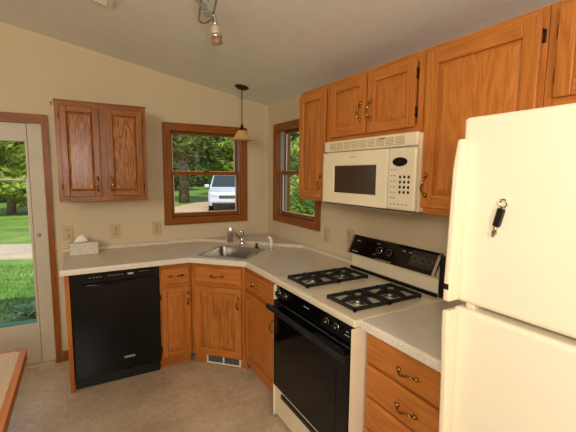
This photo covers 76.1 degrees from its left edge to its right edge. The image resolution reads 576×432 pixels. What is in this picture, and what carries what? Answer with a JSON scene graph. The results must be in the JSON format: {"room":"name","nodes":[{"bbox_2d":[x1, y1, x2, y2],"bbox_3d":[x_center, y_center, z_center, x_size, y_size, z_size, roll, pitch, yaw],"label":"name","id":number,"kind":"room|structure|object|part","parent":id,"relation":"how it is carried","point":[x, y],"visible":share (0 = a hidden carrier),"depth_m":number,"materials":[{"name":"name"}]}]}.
{"room":"kitchen","nodes":[
{"label":"kitchen","id":0,"kind":"room"},
{"bbox_2d":[0,22,267,360],"bbox_3d":[-2.478,-0.289,2.582,5.140,3.274,0.140,-3,7,-29],"label":"wall","id":1,"kind":"structure","parent":0,"point":[35,68],"depth_m":3.08,"materials":[{"name":"beige paint"}]},
{"bbox_2d":[0,112,61,369],"bbox_3d":[-2.726,0.253,2.483,1.959,1.974,0.162,-3,7,-29],"label":"door","id":2,"kind":"structure","parent":1,"relation":"in","point":[36,336],"depth_m":2.87,"materials":[{"name":"white wood"}]},
{"bbox_3d":[-2.768,-0.035,2.507,1.656,0.440,0.020,-3,7,-29],"label":"storm door frame","id":3,"kind":"part","parent":2,"relation":"part of","materials":[{"name":"white plastic"}]},
{"bbox_3d":[-2.717,0.873,2.534,1.642,0.028,0.014,-3,7,-29],"label":"glass sill","id":4,"kind":"part","parent":2,"relation":"part of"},
{"bbox_3d":[-2.763,0.280,2.452,1.778,1.888,0.044,-3,7,-29],"label":"panel","id":5,"kind":"part","parent":2,"relation":"part of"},
{"bbox_2d":[62,350,68,360],"bbox_3d":[-1.818,1.149,3.037,0.074,0.084,0.013,-3,7,-29],"label":"baseboard","id":6,"kind":"structure","parent":1,"relation":"attached to","point":[65,354],"depth_m":3.02,"materials":[{"name":"brown wood"}]},
{"bbox_2d":[62,226,73,240],"bbox_3d":[-1.765,0.140,2.951,0.072,0.116,0.010,-3,7,-29],"label":"wall outlet","id":7,"kind":"object","parent":1,"relation":"attached to","point":[67,230],"visible":1,"depth_m":2.95,"materials":[{"name":"beige plastic"}]},
{"bbox_2d":[52,98,147,201],"bbox_3d":[-1.439,-0.488,2.860,0.612,0.722,0.356,-3,7,-29],"label":"upper cabinet","id":8,"kind":"object","parent":1,"relation":"attached to","point":[101,147],"visible":1,"depth_m":2.73,"materials":[{"name":"brown wood"}]},
{"bbox_3d":[-1.502,-0.464,2.671,0.246,0.644,0.019,-3,7,-29],"label":"cabinet door","id":9,"kind":"part","parent":8,"relation":"part of","materials":[{"name":"brown wood"}]},
{"bbox_3d":[-1.503,-0.464,2.672,0.162,0.560,0.014,-3,7,-29],"label":"raised panel","id":10,"kind":"part","parent":8,"relation":"part of","materials":[{"name":"brown wood"}]},
{"bbox_3d":[-1.448,-0.846,2.842,0.612,0.008,0.307,-3,7,-29],"label":"moulding","id":11,"kind":"part","parent":8,"relation":"part of","materials":[{"name":"brown wood"}]},
{"bbox_3d":[-1.244,-0.478,2.816,0.250,0.644,0.019,-3,7,-29],"label":"cabinet door","id":12,"kind":"part","parent":8,"relation":"part of","materials":[{"name":"brown wood"}]},
{"bbox_3d":[-1.245,-0.478,2.817,0.166,0.560,0.014,-3,7,-29],"label":"raised panel","id":13,"kind":"part","parent":8,"relation":"part of","materials":[{"name":"brown wood"}]},
{"bbox_2d":[111,224,119,237],"bbox_3d":[-1.464,0.127,3.121,0.072,0.116,0.010,-3,7,-29],"label":"wall outlet","id":14,"kind":"object","parent":1,"relation":"attached to","point":[115,228],"visible":1,"depth_m":3.12,"materials":[{"name":"beige plastic"}]},
{"bbox_2d":[152,222,160,234],"bbox_3d":[-1.172,0.112,3.285,0.072,0.116,0.010,-3,7,-29],"label":"wall outlet","id":15,"kind":"object","parent":1,"relation":"attached to","point":[156,226],"visible":1,"depth_m":3.28,"materials":[{"name":"beige plastic"}]},
{"bbox_2d":[162,122,246,225],"bbox_3d":[-0.791,-0.395,3.518,0.801,0.913,0.160,-3,7,-29],"label":"window","id":16,"kind":"structure","parent":1,"relation":"in","point":[171,217],"depth_m":3.46,"materials":[{"name":"brown wood"}]},
{"bbox_3d":[-0.802,-0.589,3.519,0.663,0.396,0.032,-3,7,-29],"label":"sash","id":17,"kind":"part","parent":16,"relation":"part of","materials":[{"name":"brown wood"}]},
{"bbox_3d":[-0.788,-0.215,3.529,0.663,0.421,0.032,-3,7,-29],"label":"sash","id":18,"kind":"part","parent":16,"relation":"part of","materials":[{"name":"brown wood"}]},
{"bbox_2d":[63,233,351,264],"bbox_3d":[-0.653,0.307,2.771,1.830,0.032,1.447,-3,7,-29],"label":"backsplash","id":19,"kind":"structure","parent":1,"relation":"attached to","point":[262,239],"depth_m":3.31,"materials":[{"name":"laminate"}]},
{"bbox_2d":[7,353,291,431],"bbox_3d":[-0.872,1.598,0.052,5.000,0.120,6.200,-3,7,-29],"label":"floor","id":20,"kind":"structure","parent":0,"point":[189,396],"depth_m":2.48,"materials":[{"name":"tile"}]},
{"bbox_2d":[0,349,26,431],"bbox_3d":[-1.331,1.093,0.604,1.348,0.749,1.810,-3,7,-29],"label":"table","id":21,"kind":"object","parent":20,"relation":"on","point":[12,362],"visible":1,"depth_m":1.42,"materials":[{"name":"beige laminate"}]},
{"bbox_2d":[64,276,75,392],"bbox_3d":[-1.642,0.787,2.779,0.028,0.864,0.558,-3,7,-29],"label":"end panel","id":22,"kind":"object","parent":20,"relation":"on","point":[66,278],"visible":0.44,"depth_m":2.55,"materials":[{"name":"brown wood"}]},
{"bbox_2d":[70,266,160,389],"bbox_3d":[-1.364,0.775,2.910,0.574,0.858,0.594,-3,7,-29],"label":"dishwasher","id":23,"kind":"object","parent":20,"relation":"on","point":[116,314],"visible":0.89,"depth_m":2.66,"materials":[{"name":"black plastic"}]},
{"bbox_3d":[-1.228,0.419,2.635,0.572,0.082,0.030,-3,7,-29],"label":"control panel","id":24,"kind":"part","parent":23,"relation":"part of","materials":[{"name":"black plastic"}]},
{"bbox_3d":[-1.258,1.182,2.761,0.574,0.085,0.010,-3,7,-29],"label":"kick plate","id":25,"kind":"part","parent":23,"relation":"part of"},
{"bbox_2d":[158,263,192,367],"bbox_3d":[-1.001,0.756,3.109,0.240,0.864,0.612,-3,7,-29],"label":"base cabinet","id":26,"kind":"object","parent":20,"relation":"on","point":[175,305],"visible":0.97,"depth_m":2.87,"materials":[{"name":"brown wood"}]},
{"bbox_3d":[-0.869,0.462,2.845,0.219,0.132,0.019,-3,7,-29],"label":"drawer","id":27,"kind":"part","parent":26,"relation":"part of","materials":[{"name":"brown wood"}]},
{"bbox_3d":[-0.873,0.826,2.886,0.219,0.556,0.019,-3,7,-29],"label":"cabinet door","id":28,"kind":"part","parent":26,"relation":"part of","materials":[{"name":"brown wood"}]},
{"bbox_3d":[-0.873,0.825,2.887,0.139,0.476,0.014,-3,7,-29],"label":"raised panel","id":29,"kind":"part","parent":26,"relation":"part of","materials":[{"name":"brown wood"}]},
{"bbox_2d":[191,263,247,368],"bbox_3d":[-0.413,0.742,3.284,0.949,0.864,0.881,-3,7,-29],"label":"base cabinet","id":30,"kind":"object","parent":20,"relation":"on","point":[217,291],"visible":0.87,"depth_m":2.87,"materials":[{"name":"brown wood"}]},
{"bbox_2d":[59,233,351,282],"bbox_3d":[-0.653,0.326,2.773,1.830,0.070,1.447,-3,7,-29],"label":"countertop","id":31,"kind":"structure","parent":30,"relation":"on","point":[287,257],"depth_m":2.80,"materials":[{"name":"laminate"}]},
{"bbox_2d":[69,234,98,255],"bbox_3d":[-1.618,0.218,2.914,0.196,0.157,0.110,-4,8,-32],"label":"tissue box","id":32,"kind":"object","parent":31,"relation":"on","point":[81,245],"visible":1,"depth_m":2.88,"materials":[{"name":"white cardboard"}]},
{"bbox_2d":[198,245,264,258],"bbox_3d":[-0.457,0.376,3.035,0.434,0.170,0.434,2,7,15],"label":"sink","id":33,"kind":"object","parent":31,"relation":"in","point":[223,251],"visible":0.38,"depth_m":3.19,"materials":[{"name":"metal"}]},
{"bbox_2d":[226,226,245,246],"bbox_3d":[-0.454,0.176,3.237,0.187,0.190,0.072,-5,8,-38],"label":"faucet","id":34,"kind":"object","parent":31,"relation":"on","point":[231,232],"visible":0.99,"depth_m":3.19,"materials":[{"name":"silver metal"}]},
{"bbox_3d":[-0.404,0.166,3.278,0.058,0.095,0.020,-3,7,-26],"label":"lever","id":35,"kind":"part","parent":34,"relation":"part of","materials":[{"name":"silver metal"}]},
{"bbox_2d":[268,236,272,249],"bbox_3d":[-0.149,0.228,3.116,0.049,0.120,0.040,-3,7,-29],"label":"sprayer","id":36,"kind":"object","parent":31,"relation":"on","point":[269,237],"visible":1,"depth_m":3.11,"materials":[{"name":"white plastic"}]},
{"bbox_3d":[-0.546,0.465,2.845,0.396,0.132,0.019,2,7,15],"label":"drawer","id":37,"kind":"part","parent":30,"relation":"part of","materials":[{"name":"brown wood"}]},
{"bbox_3d":[-0.549,0.828,2.886,0.396,0.556,0.019,2,7,15],"label":"cabinet door","id":38,"kind":"part","parent":30,"relation":"part of","materials":[{"name":"brown wood"}]},
{"bbox_3d":[-0.549,0.828,2.888,0.292,0.452,0.014,2,7,15],"label":"raised panel","id":39,"kind":"part","parent":30,"relation":"part of","materials":[{"name":"brown wood"}]},
{"bbox_2d":[207,355,240,366],"bbox_3d":[-0.518,1.162,2.964,0.300,0.076,0.006,2,7,15],"label":"floor register","id":40,"kind":"object","parent":30,"relation":"attached to","point":[210,359],"visible":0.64,"depth_m":2.96,"materials":[{"name":"white plastic"}]},
{"bbox_2d":[244,267,275,391],"bbox_3d":[0.061,0.808,2.729,0.676,0.864,0.559,-3,7,-29],"label":"base cabinet","id":41,"kind":"object","parent":20,"relation":"on","point":[258,320],"visible":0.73,"depth_m":2.58,"materials":[{"name":"brown wood"}]},
{"bbox_3d":[-0.196,0.501,2.553,0.019,0.132,0.512,-3,7,-29],"label":"drawer","id":42,"kind":"part","parent":41,"relation":"part of","materials":[{"name":"brown wood"}]},
{"bbox_3d":[-0.198,0.865,2.595,0.014,0.452,0.408,-3,7,-29],"label":"raised panel","id":43,"kind":"part","parent":41,"relation":"part of","materials":[{"name":"brown wood"}]},
{"bbox_3d":[-0.178,0.775,2.589,0.020,0.770,0.559,-3,7,-29],"label":"frame","id":44,"kind":"part","parent":41,"relation":"part of","materials":[{"name":"brown wood"}]},
{"bbox_2d":[266,234,445,431],"bbox_3d":[0.364,0.742,2.122,0.733,1.139,0.758,-3,7,-29],"label":"gas stove","id":45,"kind":"object","parent":20,"relation":"on","point":[320,342],"visible":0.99,"depth_m":1.96,"materials":[{"name":"metal"}]},
{"bbox_3d":[-0.025,0.476,2.162,0.028,0.042,0.042,-3,7,-29],"label":"knob","id":46,"kind":"part","parent":45,"relation":"part of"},
{"bbox_3d":[0.111,1.196,2.031,0.025,0.192,0.742,-3,7,-29],"label":"storage drawer","id":47,"kind":"part","parent":45,"relation":"part of","materials":[{"name":"metal"}]},
{"bbox_3d":[0.069,0.585,1.935,0.052,0.032,0.758,-3,7,-29],"label":"oven handle","id":48,"kind":"part","parent":45,"relation":"part of","materials":[{"name":"black metal"}]},
{"bbox_3d":[0.149,0.379,2.217,0.104,0.025,0.104,-3,7,-29],"label":"burner","id":49,"kind":"part","parent":45,"relation":"part of","materials":[{"name":"metal"}]},
{"bbox_3d":[0.107,0.821,1.985,0.041,0.552,0.738,-3,7,-29],"label":"oven door","id":50,"kind":"part","parent":45,"relation":"part of","materials":[{"name":"black glass"}]},
{"bbox_3d":[0.119,0.501,1.954,0.022,0.081,0.742,-3,7,-29],"label":"knob panel","id":51,"kind":"part","parent":45,"relation":"part of","materials":[{"name":"black metal"}]},
{"bbox_2d":[273,284,366,431],"bbox_3d":[0.387,0.870,2.150,0.677,0.856,0.750,-3,7,-29],"label":"oven","id":52,"kind":"object","parent":45,"relation":"in","point":[314,391],"depth_m":1.88,"materials":[{"name":"glass"}]},
{"bbox_3d":[0.181,0.519,1.800,0.028,0.042,0.042,-3,7,-29],"label":"knob","id":53,"kind":"part","parent":45,"relation":"part of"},
{"bbox_3d":[0.219,0.527,1.733,0.028,0.042,0.042,-3,7,-29],"label":"knob","id":54,"kind":"part","parent":45,"relation":"part of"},
{"bbox_3d":[0.346,0.368,2.328,0.104,0.025,0.104,-3,7,-29],"label":"burner","id":55,"kind":"part","parent":45,"relation":"part of","materials":[{"name":"metal"}]},
{"bbox_3d":[0.435,0.184,2.522,0.063,0.119,0.016,-3,7,-29],"label":"chrome trim","id":56,"kind":"part","parent":45,"relation":"part of","materials":[{"name":"metal"}]},
{"bbox_3d":[0.352,0.421,1.861,0.104,0.025,0.104,-3,7,-29],"label":"burner","id":57,"kind":"part","parent":45,"relation":"part of","materials":[{"name":"metal"}]},
{"bbox_2d":[276,268,443,327],"bbox_3d":[0.397,0.425,2.103,0.663,0.036,0.752,-3,7,-29],"label":"cooktop","id":58,"kind":"object","parent":45,"relation":"in","point":[315,296],"depth_m":1.95,"materials":[{"name":"metal"}]},
{"bbox_3d":[0.565,0.215,2.278,0.038,0.043,0.044,-3,7,-29],"label":"timer knob","id":59,"kind":"part","parent":45,"relation":"part of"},
{"bbox_3d":[0.605,0.223,2.209,0.038,0.043,0.044,-3,7,-29],"label":"timer knob","id":60,"kind":"part","parent":45,"relation":"part of","materials":[{"name":"black plastic"}]},
{"bbox_3d":[0.549,0.410,1.972,0.104,0.025,0.104,-3,7,-29],"label":"burner","id":61,"kind":"part","parent":45,"relation":"part of","materials":[{"name":"metal"}]},
{"bbox_3d":[0.612,0.222,2.222,0.063,0.119,0.710,-3,7,-29],"label":"control glass","id":62,"kind":"part","parent":45,"relation":"part of","materials":[{"name":"black glass"}]},
{"bbox_3d":[0.777,0.255,1.920,0.063,0.119,0.016,-3,7,-29],"label":"chrome trim","id":63,"kind":"part","parent":45,"relation":"part of","materials":[{"name":"metal"}]},
{"bbox_2d":[364,332,440,431],"bbox_3d":[0.719,0.942,1.596,0.652,0.864,0.533,-3,7,-29],"label":"base cabinet","id":64,"kind":"object","parent":20,"relation":"on","point":[402,393],"visible":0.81,"depth_m":1.47,"materials":[{"name":"brown wood"}]},
{"bbox_3d":[0.474,0.906,1.452,0.019,0.143,0.502,-3,7,-29],"label":"drawer","id":65,"kind":"part","parent":64,"relation":"part of","materials":[{"name":"brown wood"}]},
{"bbox_3d":[0.475,0.756,1.435,0.019,0.145,0.502,-3,7,-29],"label":"drawer","id":66,"kind":"part","parent":64,"relation":"part of","materials":[{"name":"brown wood"}]},
{"bbox_3d":[0.448,0.763,1.431,0.034,0.021,0.122,-3,7,-29],"label":"handle","id":67,"kind":"part","parent":64,"relation":"part of","materials":[{"name":"gold metal"}]},
{"bbox_3d":[0.449,0.613,1.414,0.034,0.021,0.122,-3,7,-29],"label":"handle","id":68,"kind":"part","parent":64,"relation":"part of","materials":[{"name":"gold metal"}]},
{"bbox_2d":[361,299,465,372],"bbox_3d":[0.732,0.477,1.547,0.634,0.070,0.537,-3,7,-29],"label":"countertop","id":69,"kind":"structure","parent":64,"relation":"on","point":[416,332],"depth_m":1.54,"materials":[{"name":"laminate"}]},
{"bbox_2d":[439,103,575,431],"bbox_3d":[0.959,0.600,0.929,0.800,1.696,0.760,-3,7,-29],"label":"refrigerator","id":70,"kind":"object","parent":20,"relation":"on","point":[508,352],"visible":1,"depth_m":0.90,"materials":[{"name":"metal"}]},
{"bbox_3d":[0.456,0.015,1.001,0.048,0.442,0.021,-3,7,-29],"label":"door handle","id":71,"kind":"part","parent":70,"relation":"part of","materials":[{"name":"plastic"}]},
{"bbox_2d":[491,198,507,236],"bbox_3d":[0.524,0.006,0.912,0.014,0.100,0.036,-3,7,-29],"label":"tool","id":72,"kind":"object","parent":70,"relation":"attached to","point":[500,212],"visible":1,"depth_m":0.91,"materials":[{"name":"silver metal"}]},
{"bbox_2d":[439,303,575,431],"bbox_3d":[0.959,0.595,0.929,0.798,1.670,0.760,-3,7,-29],"label":"door","id":73,"kind":"structure","parent":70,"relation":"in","point":[506,367],"depth_m":0.92,"materials":[{"name":"metal"}]},
{"bbox_3d":[0.687,0.023,0.707,0.065,0.505,0.760,-3,7,-29],"label":"freezer door","id":74,"kind":"part","parent":70,"relation":"part of","materials":[{"name":"metal"}]},
{"bbox_2d":[0,0,562,106],"bbox_3d":[-0.846,-1.192,-0.262,5.280,1.111,6.480,-3,7,-29],"label":"ceiling","id":75,"kind":"structure","parent":0,"point":[281,50],"depth_m":2.20,"materials":[{"name":"paint"}]},
{"bbox_2d":[90,0,113,8],"bbox_3d":[-1.072,-1.199,1.933,0.286,0.062,0.240,-3,7,-29],"label":"ceiling vent","id":76,"kind":"object","parent":75,"relation":"in","point":[108,3],"visible":1,"depth_m":2.04,"materials":[{"name":"white plastic"}]},
{"bbox_2d":[194,0,222,45],"bbox_3d":[-0.320,-0.970,1.533,0.152,0.226,1.006,-1,7,-14],"label":"track light","id":77,"kind":"object","parent":75,"relation":"hanging from","point":[216,35],"visible":1,"depth_m":1.91,"materials":[{"name":"silver metal"}]},
{"bbox_3d":[-0.307,-1.015,1.530,0.080,0.049,1.010,-1,7,-17],"label":"rail","id":78,"kind":"part","parent":77,"relation":"part of","materials":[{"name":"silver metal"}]},
{"bbox_2d":[211,14,218,24],"bbox_3d":[-0.382,-1.024,1.922,0.041,0.055,0.042,-3,7,-29],"label":"socket","id":79,"kind":"object","parent":77,"relation":"attached to","point":[214,21],"depth_m":1.91,"materials":[{"name":"silver metal"}]},
{"bbox_3d":[-0.379,-0.980,1.934,0.056,0.050,0.056,-3,7,-29],"label":"lamp shade","id":80,"kind":"part","parent":77,"relation":"part of","materials":[{"name":"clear glass"}]},
{"bbox_2d":[231,84,253,140],"bbox_3d":[-0.403,-0.899,3.214,0.204,0.468,0.204,-3,7,-29],"label":"pendant lamp","id":81,"kind":"object","parent":75,"relation":"hanging from","point":[241,134],"visible":1,"depth_m":3.19,"materials":[{"name":"beige glass"}]},
{"bbox_3d":[-0.402,-0.949,3.209,0.008,0.307,0.008,0,6,-7],"label":"stem","id":82,"kind":"part","parent":81,"relation":"part of","materials":[{"name":"brown metal"}]},
{"bbox_3d":[-0.404,-0.709,3.236,0.204,0.085,0.204,-3,7,-29],"label":"lamp shade","id":83,"kind":"part","parent":81,"relation":"part of","materials":[{"name":"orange glass"}]},
{"bbox_2d":[268,95,448,258],"bbox_3d":[1.376,0.374,1.187,0.140,2.338,6.480,-3,7,-29],"label":"wall","id":84,"kind":"structure","parent":0,"point":[423,231],"depth_m":2.71,"materials":[{"name":"beige paint"}]},
{"bbox_2d":[273,119,320,230],"bbox_3d":[0.121,-0.385,3.323,0.160,0.934,0.811,-3,7,-29],"label":"window","id":85,"kind":"structure","parent":84,"relation":"in","point":[282,132],"depth_m":3.57,"materials":[{"name":"brown wood"}]},
{"bbox_3d":[0.146,-0.580,3.313,0.032,0.416,0.677,-3,7,-29],"label":"sash","id":86,"kind":"part","parent":85,"relation":"part of","materials":[{"name":"brown wood"}]},
{"bbox_3d":[0.111,-0.196,3.339,0.032,0.426,0.677,-3,7,-29],"label":"sash","id":87,"kind":"part","parent":85,"relation":"part of","materials":[{"name":"brown wood"}]},
{"bbox_2d":[298,83,329,200],"bbox_3d":[0.281,-0.482,2.539,0.356,0.739,0.341,-3,7,-29],"label":"upper cabinet","id":88,"kind":"object","parent":84,"relation":"attached to","point":[314,103],"visible":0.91,"depth_m":2.45,"materials":[{"name":"brown wood"}]},
{"bbox_3d":[0.162,-0.472,2.478,0.014,0.587,0.208,-3,7,-29],"label":"raised panel","id":89,"kind":"part","parent":88,"relation":"part of","materials":[{"name":"brown wood"}]},
{"bbox_3d":[0.200,-0.219,2.379,0.033,0.121,0.021,-3,7,-29],"label":"handle","id":90,"kind":"part","parent":88,"relation":"part of","materials":[{"name":"gold metal"}]},
{"bbox_2d":[324,227,329,242],"bbox_3d":[0.304,0.151,2.916,0.010,0.116,0.072,-3,7,-29],"label":"wall outlet","id":91,"kind":"object","parent":84,"relation":"attached to","point":[326,230],"visible":1,"depth_m":2.91,"materials":[{"name":"beige plastic"}]},
{"bbox_2d":[346,229,353,244],"bbox_3d":[0.447,0.153,2.662,0.010,0.116,0.072,-3,7,-29],"label":"wall outlet","id":92,"kind":"object","parent":84,"relation":"attached to","point":[350,232],"visible":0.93,"depth_m":2.66,"materials":[{"name":"beige plastic"}]},
{"bbox_2d":[329,49,426,141],"bbox_3d":[0.548,-0.614,2.051,0.356,0.363,0.733,-3,7,-29],"label":"upper cabinet","id":93,"kind":"object","parent":84,"relation":"attached to","point":[388,98],"visible":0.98,"depth_m":1.89,"materials":[{"name":"brown wood"}]},
{"bbox_3d":[0.345,-0.624,2.138,0.014,0.210,0.218,-3,7,-29],"label":"raised panel","id":94,"kind":"part","parent":93,"relation":"part of","materials":[{"name":"brown wood"}]},
{"bbox_3d":[0.344,-0.624,2.137,0.019,0.314,0.322,-3,7,-29],"label":"cabinet door","id":95,"kind":"part","parent":93,"relation":"part of","materials":[{"name":"brown wood"}]},
{"bbox_3d":[0.385,-0.572,2.015,0.033,0.121,0.021,-3,7,-29],"label":"handle","id":96,"kind":"part","parent":93,"relation":"part of","materials":[{"name":"gold metal"}]},
{"bbox_3d":[0.425,-0.564,1.946,0.033,0.121,0.021,-3,7,-29],"label":"handle","id":97,"kind":"part","parent":93,"relation":"part of","materials":[{"name":"gold metal"}]},
{"bbox_2d":[323,131,426,214],"bbox_3d":[0.553,-0.237,2.061,0.371,0.378,0.722,-3,7,-29],"label":"microwave oven","id":98,"kind":"object","parent":93,"relation":"attached to","point":[380,173],"visible":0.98,"depth_m":1.87,"materials":[{"name":"plastic"}]},
{"bbox_3d":[0.412,-0.386,1.963,0.022,0.063,0.722,-3,7,-29],"label":"vent panel","id":99,"kind":"part","parent":98,"relation":"part of","materials":[{"name":"plastic"}]},
{"bbox_3d":[0.543,-0.174,1.744,0.028,0.296,0.170,-3,7,-29],"label":"control panel","id":100,"kind":"part","parent":98,"relation":"part of","materials":[{"name":"plastic"}]},
{"bbox_3d":[0.514,-0.589,1.842,0.014,0.210,0.218,-3,7,-29],"label":"raised panel","id":101,"kind":"part","parent":93,"relation":"part of","materials":[{"name":"brown wood"}]},
{"bbox_3d":[0.512,-0.589,1.841,0.019,0.314,0.322,-3,7,-29],"label":"cabinet door","id":102,"kind":"part","parent":93,"relation":"part of","materials":[{"name":"brown wood"}]},
{"bbox_2d":[420,5,551,215],"bbox_3d":[0.852,-0.364,1.536,0.356,0.739,0.501,-3,7,-29],"label":"upper cabinet","id":103,"kind":"object","parent":84,"relation":"attached to","point":[501,67],"visible":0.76,"depth_m":1.45,"materials":[{"name":"brown wood"}]},
{"bbox_3d":[0.609,-0.139,1.659,0.033,0.121,0.021,-3,7,-29],"label":"handle","id":104,"kind":"part","parent":103,"relation":"part of","materials":[{"name":"gold metal"}]},
{"bbox_3d":[0.737,-0.358,1.468,0.014,0.565,0.348,-3,7,-29],"label":"raised panel","id":105,"kind":"part","parent":103,"relation":"part of","materials":[{"name":"brown wood"}]},
{"bbox_2d":[543,0,575,106],"bbox_3d":[1.161,-0.500,0.974,0.356,0.336,0.741,-3,7,-29],"label":"upper cabinet","id":106,"kind":"object","parent":84,"relation":"attached to","point":[560,84],"visible":0.88,"depth_m":1.18,"materials":[{"name":"brown wood"}]},
{"bbox_3d":[0.958,-0.512,1.057,0.019,0.282,0.328,-3,7,-29],"label":"cabinet door","id":107,"kind":"part","parent":106,"relation":"part of","materials":[{"name":"brown wood"}]},
{"label":"outside","id":108,"kind":"structure","parent":0,"visible":0},
{"bbox_2d":[0,181,313,323],"bbox_3d":[-3.813,-1.695,30.489,140.000,0.050,110.000,-3,7,-29],"label":"lawn","id":109,"kind":"structure","parent":108,"point":[14,228],"depth_m":9.57,"materials":[{"name":"green plant"}]},
{"bbox_2d":[0,141,27,213],"bbox_3d":[-11.540,-2.791,14.963,4.152,5.478,4.147,-3,7,-29],"label":"tree","id":110,"kind":"object","parent":109,"relation":"on","point":[12,153],"visible":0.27,"depth_m":14.42,"materials":[{"name":"green plant"}]},
{"bbox_2d":[0,262,35,315],"bbox_3d":[-4.286,1.133,4.861,3.126,0.065,5.122,-3,7,-29],"label":"grass blades","id":111,"kind":"object","parent":109,"relation":"on","point":[11,267],"visible":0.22,"depth_m":5.58,"materials":[{"name":"green plant"}]},
{"bbox_2d":[3,301,36,320],"bbox_3d":[-3.005,1.151,4.381,0.575,0.180,0.620,-3,7,-29],"label":"plant","id":112,"kind":"object","parent":109,"relation":"on","point":[23,308],"visible":0.5,"depth_m":4.33,"materials":[{"name":"green plant"}]},
{"bbox_2d":[172,136,198,189],"bbox_3d":[-12.667,-6.997,37.515,7.939,8.763,7.916,-3,7,-29],"label":"tree","id":113,"kind":"object","parent":109,"relation":"on","point":[192,178],"visible":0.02,"depth_m":37.63,"materials":[{"name":"green plant"}]},
{"bbox_2d":[187,159,209,185],"bbox_3d":[-14.425,-9.446,50.065,10.435,11.151,10.296,-3,7,-29],"label":"tree","id":114,"kind":"object","parent":109,"relation":"on","point":[202,181],"visible":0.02,"depth_m":50.06,"materials":[{"name":"green plant"}]},
{"bbox_2d":[172,134,226,202],"bbox_3d":[-6.274,-4.537,21.614,5.780,7.560,5.726,-3,7,-29],"label":"tree","id":115,"kind":"object","parent":109,"relation":"on","point":[194,148],"visible":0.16,"depth_m":21.56,"materials":[{"name":"green plant"}]},
{"bbox_3d":[-6.265,-5.537,21.501,5.780,5.547,5.726,-3,7,-29],"label":"crown","id":116,"kind":"part","parent":115,"relation":"part of","materials":[{"name":"green plant"}]},
{"bbox_2d":[201,137,233,180],"bbox_3d":[-4.379,-5.166,29.269,6.047,7.124,6.037,-3,7,-29],"label":"tree","id":117,"kind":"object","parent":109,"relation":"on","point":[227,147],"visible":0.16,"depth_m":27.99,"materials":[{"name":"green plant"}]},
{"bbox_2d":[290,132,298,190],"bbox_3d":[2.034,-5.291,23.542,6.527,8.769,6.385,-3,7,-29],"label":"tree","id":118,"kind":"object","parent":109,"relation":"on","point":[294,135],"visible":0.02,"depth_m":23.33,"materials":[{"name":"green plant"}]},
{"bbox_2d":[290,136,314,214],"bbox_3d":[1.245,-1.588,12.022,3.172,3.978,3.289,-3,7,-29],"label":"tree","id":119,"kind":"object","parent":109,"relation":"on","point":[303,202],"visible":0.08,"depth_m":12.02,"materials":[{"name":"green plant"}]},
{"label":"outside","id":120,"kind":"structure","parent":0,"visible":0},
{"bbox_2d":[175,202,292,211],"bbox_3d":[-3.762,-0.315,18.075,7.400,0.050,10.200,-3,7,-29],"label":"driveway","id":121,"kind":"structure","parent":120,"point":[198,206],"depth_m":18.75,"materials":[{"name":"beige concrete"}]},
{"bbox_2d":[204,175,234,209],"bbox_3d":[-3.015,-1.314,18.997,2.400,1.739,5.036,-1,7,-9],"label":"van","id":122,"kind":"object","parent":121,"relation":"on","point":[221,192],"visible":0.48,"depth_m":16.94,"materials":[{"name":"white paint"}]},
{"bbox_2d":[219,195,234,198],"bbox_3d":[-2.612,-0.859,16.604,1.000,0.140,0.062,-1,7,-9],"label":"grille","id":123,"kind":"object","parent":122,"relation":"attached to","point":[220,196],"depth_m":16.56,"materials":[{"name":"silver metal"}]},
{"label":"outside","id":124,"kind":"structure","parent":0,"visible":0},
{"bbox_2d":[0,244,32,259],"bbox_3d":[-7.975,0.808,7.689,15.497,0.050,1.612,-1,7,-11],"label":"path","id":125,"kind":"structure","parent":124,"point":[7,251],"depth_m":7.97,"materials":[{"name":"concrete"}]}
]}

